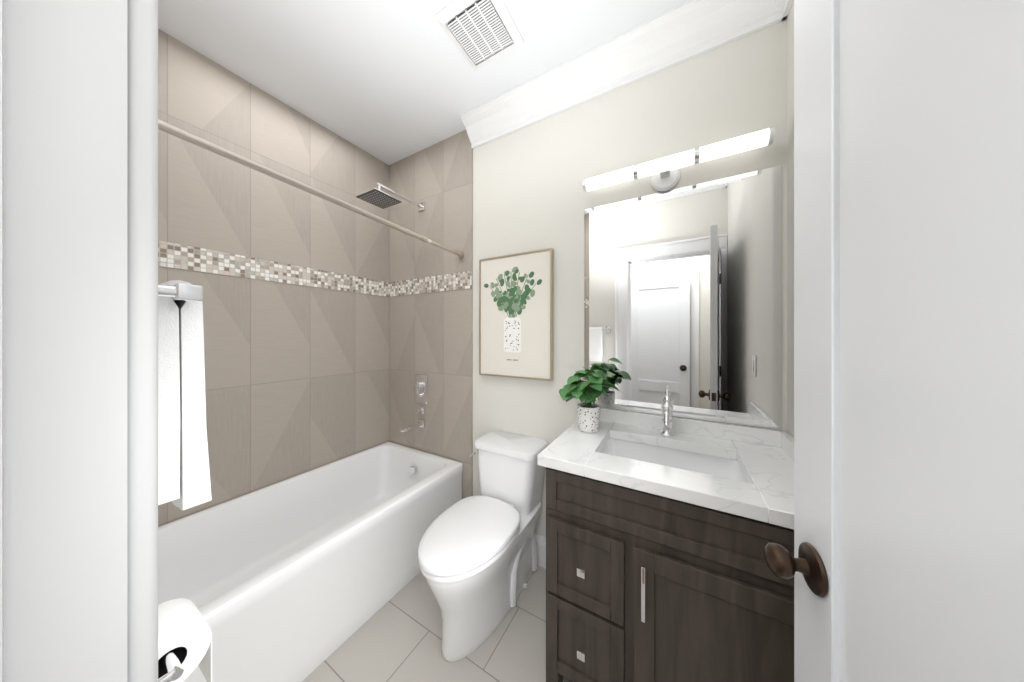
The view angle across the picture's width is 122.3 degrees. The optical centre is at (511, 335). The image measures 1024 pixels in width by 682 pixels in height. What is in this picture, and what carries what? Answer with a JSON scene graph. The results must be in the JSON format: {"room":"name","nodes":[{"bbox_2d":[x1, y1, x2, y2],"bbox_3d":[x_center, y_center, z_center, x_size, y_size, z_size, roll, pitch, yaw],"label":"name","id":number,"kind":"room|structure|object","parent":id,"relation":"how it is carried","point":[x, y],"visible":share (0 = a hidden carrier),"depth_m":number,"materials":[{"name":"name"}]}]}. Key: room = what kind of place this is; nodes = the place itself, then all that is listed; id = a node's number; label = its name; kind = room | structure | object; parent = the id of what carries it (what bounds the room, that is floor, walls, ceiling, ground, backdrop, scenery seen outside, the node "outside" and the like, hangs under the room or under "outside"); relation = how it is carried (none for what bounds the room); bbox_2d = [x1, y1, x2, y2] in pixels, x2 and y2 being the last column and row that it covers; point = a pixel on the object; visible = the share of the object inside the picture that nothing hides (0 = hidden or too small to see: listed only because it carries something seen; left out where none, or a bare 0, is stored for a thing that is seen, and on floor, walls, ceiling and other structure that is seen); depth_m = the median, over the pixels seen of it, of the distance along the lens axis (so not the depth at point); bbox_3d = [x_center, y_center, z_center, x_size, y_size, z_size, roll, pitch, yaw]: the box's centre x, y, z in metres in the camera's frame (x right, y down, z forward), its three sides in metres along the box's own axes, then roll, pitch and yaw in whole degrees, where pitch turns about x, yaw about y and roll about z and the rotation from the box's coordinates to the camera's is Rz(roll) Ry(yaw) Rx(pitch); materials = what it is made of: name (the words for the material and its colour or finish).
{"room":"bathroom","nodes":[
{"label":"bathroom","id":0,"kind":"room"},
{"bbox_2d":[158,29,388,526],"bbox_3d":[-1.455,-0.030,1.770,0.150,2.780,1.770,0,0,30],"label":"tiled wall","id":1,"kind":"structure","parent":0,"point":[296,380],"depth_m":1.67,"materials":[{"name":"beige tile"}]},
{"bbox_2d":[158,240,389,296],"bbox_3d":[-1.396,-0.380,1.718,0.003,0.120,1.476,0,0,30],"label":"mosaic tile border","id":2,"kind":"structure","parent":1,"relation":"attached to","point":[179,256],"depth_m":1.61,"materials":[{"name":"multicoloured tile"}]},
{"bbox_2d":[158,0,687,164],"bbox_3d":[-0.632,-1.450,0.585,2.760,0.060,3.000,0,0,30],"label":"ceiling","id":3,"kind":"structure","parent":0,"point":[388,82],"depth_m":1.42,"materials":[{"name":"white paint"}]},
{"bbox_2d":[433,0,523,70],"bbox_3d":[-0.145,-1.407,1.308,0.300,0.024,0.300,0,0,30],"label":"fan","id":4,"kind":"object","parent":3,"relation":"attached to","point":[480,33],"visible":1,"depth_m":1.29,"materials":[{"name":"plastic"}]},
{"bbox_2d":[389,130,472,498],"bbox_3d":[-0.676,-0.030,2.248,1.020,2.780,0.162,0,0,30],"label":"tiled wall","id":5,"kind":"structure","parent":0,"point":[431,335],"depth_m":2.09,"materials":[{"name":"beige tile"}]},
{"bbox_2d":[356,182,423,210],"bbox_3d":[-0.806,-0.951,1.964,0.200,0.129,0.459,0,0,30],"label":"shower head","id":6,"kind":"object","parent":5,"relation":"attached to","point":[377,196],"visible":1,"depth_m":1.86},
{"bbox_2d":[400,419,423,431],"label":"faucet","id":7,"kind":"object","parent":5,"relation":"attached to","point":[421,422],"depth_m":2.08,"materials":[{"name":"silver metal"}]},
{"bbox_2d":[415,374,427,413],"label":"shower valve","id":8,"kind":"object","parent":5,"relation":"attached to","point":[421,388],"depth_m":2.14,"materials":[{"name":"silver metal"}]},
{"bbox_2d":[390,271,471,296],"bbox_3d":[-0.640,-0.380,2.132,0.840,0.120,0.003,0,0,30],"label":"tile border","id":9,"kind":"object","parent":5,"relation":"attached to","point":[461,280],"depth_m":2.10,"materials":[{"name":"multicoloured tile"}]},
{"bbox_2d":[302,565,569,681],"bbox_3d":[-0.325,1.390,1.117,2.760,0.060,1.770,0,0,30],"label":"floor","id":10,"kind":"structure","parent":0,"point":[397,637],"depth_m":1.23,"materials":[{"name":"tile"}]},
{"bbox_2d":[158,442,462,681],"bbox_3d":[-1.050,1.120,1.518,0.797,0.480,1.470,0,0,30],"label":"bathtub","id":11,"kind":"object","parent":10,"relation":"on","point":[300,577],"visible":0.62,"depth_m":1.38,"materials":[{"name":"ceramic"}]},
{"bbox_2d":[418,430,547,661],"bbox_3d":[-0.145,0.987,1.422,0.415,0.746,0.758,0,0,30],"label":"toilet","id":12,"kind":"object","parent":10,"relation":"on","point":[477,557],"visible":1,"depth_m":1.31,"materials":[{"name":"ceramic"}]},
{"bbox_2d":[537,389,793,681],"bbox_3d":[0.596,0.803,1.095,0.837,1.113,0.582,0,0,30],"label":"bathroom vanity","id":13,"kind":"object","parent":10,"relation":"on","point":[664,530],"visible":0.94,"depth_m":0.91,"materials":[{"name":"brown wood"}]},
{"bbox_2d":[559,364,618,432],"bbox_3d":[0.383,0.290,1.358,0.271,0.316,0.308,0,0,30],"label":"plant","id":14,"kind":"object","parent":13,"relation":"on","point":[590,390],"visible":1,"depth_m":1.30,"materials":[{"name":"green plant"}]},
{"bbox_2d":[473,19,786,536],"bbox_3d":[0.522,-0.030,1.564,1.740,2.780,0.150,0,0,30],"label":"wall","id":15,"kind":"structure","parent":0,"point":[529,194],"depth_m":1.56,"materials":[{"name":"beige paint"}]},
{"bbox_2d":[479,248,553,380],"bbox_3d":[0.012,-0.120,1.751,0.510,0.760,0.032,0,0,30],"label":"picture frame","id":16,"kind":"object","parent":15,"relation":"attached to","point":[516,315],"visible":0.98,"depth_m":1.72,"materials":[{"name":"paper"}]},
{"bbox_2d":[534,533,545,567],"bbox_3d":[-0.310,1.275,1.091,0.769,0.170,1.500,0,0,30],"label":"baseboard","id":17,"kind":"structure","parent":15,"relation":"attached to","point":[541,549],"depth_m":1.66,"materials":[{"name":"white paint"}]},
{"bbox_2d":[460,0,792,148],"bbox_3d":[0.388,-1.347,1.479,1.588,0.145,0.130,0,0,30],"label":"crown molding","id":18,"kind":"structure","parent":15,"relation":"attached to","point":[683,32],"depth_m":1.38,"materials":[{"name":"white paint"}]},
{"bbox_2d":[583,126,774,192],"bbox_3d":[0.708,-0.750,1.306,0.740,0.125,0.106,0,0,30],"label":"sconce","id":19,"kind":"object","parent":15,"relation":"attached to","point":[664,172],"visible":1,"depth_m":1.26,"materials":[{"name":"white glass"}]},
{"bbox_2d":[584,165,781,429],"bbox_3d":[0.744,-0.154,1.343,0.805,1.072,0.006,0,0,30],"label":"mirror","id":20,"kind":"object","parent":15,"relation":"attached to","point":[683,295],"visible":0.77,"depth_m":1.29,"materials":[{"name":"clear glass"}]},
{"bbox_2d":[787,0,793,437],"bbox_3d":[0.805,-0.030,0.465,0.150,2.780,1.770,0,0,30],"label":"wall","id":21,"kind":"structure","parent":0,"point":[790,224],"depth_m":1.10,"materials":[{"name":"beige paint"}]},
{"bbox_2d":[748,0,759,7],"bbox_3d":[0.676,-1.347,0.522,0.130,0.145,1.200,0,0,30],"label":"crown molding","id":22,"kind":"structure","parent":21,"relation":"attached to","point":[750,2],"depth_m":1.14,"materials":[{"name":"white paint"}]},
{"bbox_3d":[-0.737,-0.030,0.403,2.760,2.780,0.120,0,0,30],"label":"wall","id":23,"kind":"structure","parent":0,"visible":0},
{"bbox_2d":[0,0,157,681],"bbox_3d":[-0.071,0.246,0.017,0.916,2.228,0.189,0,0,30],"label":"door frame","id":24,"kind":"structure","parent":23,"relation":"attached to","point":[78,340],"depth_m":0.22,"materials":[{"name":"white paint"}]},
{"bbox_2d":[158,598,211,681],"bbox_3d":[-0.617,0.586,0.482,0.180,0.152,0.136,0,0,30],"label":"toilet paper","id":25,"kind":"object","parent":23,"relation":"attached to","point":[184,641],"visible":0.58,"depth_m":0.51,"materials":[{"name":"white paper"}]},
{"bbox_2d":[158,280,211,509],"bbox_3d":[-0.702,0.087,0.519,0.589,0.355,0.114,0,0,30],"label":"towel","id":26,"kind":"object","parent":23,"relation":"attached to","point":[184,483],"visible":0.46,"depth_m":0.43,"materials":[{"name":"white fabric"}]},
{"bbox_2d":[763,0,1023,681],"bbox_3d":[0.435,0.308,0.212,0.180,2.088,0.739,0,0,23],"label":"door","id":27,"kind":"structure","parent":23,"relation":"in","point":[905,563],"depth_m":0.34,"materials":[{"name":"paint"}]},
{"bbox_3d":[-1.393,-0.030,0.857,0.870,2.780,0.012,0,0,30],"label":"tile","id":28,"kind":"structure","parent":23,"relation":"attached to","visible":0},
{"bbox_2d":[158,119,463,257],"bbox_3d":[-0.722,-0.588,1.329,0.048,0.103,1.475,0,0,30],"label":"curtain rod","id":29,"kind":"object","parent":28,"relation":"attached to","point":[164,126],"visible":0.77,"depth_m":1.05,"materials":[{"name":"silver metal"}]}
]}

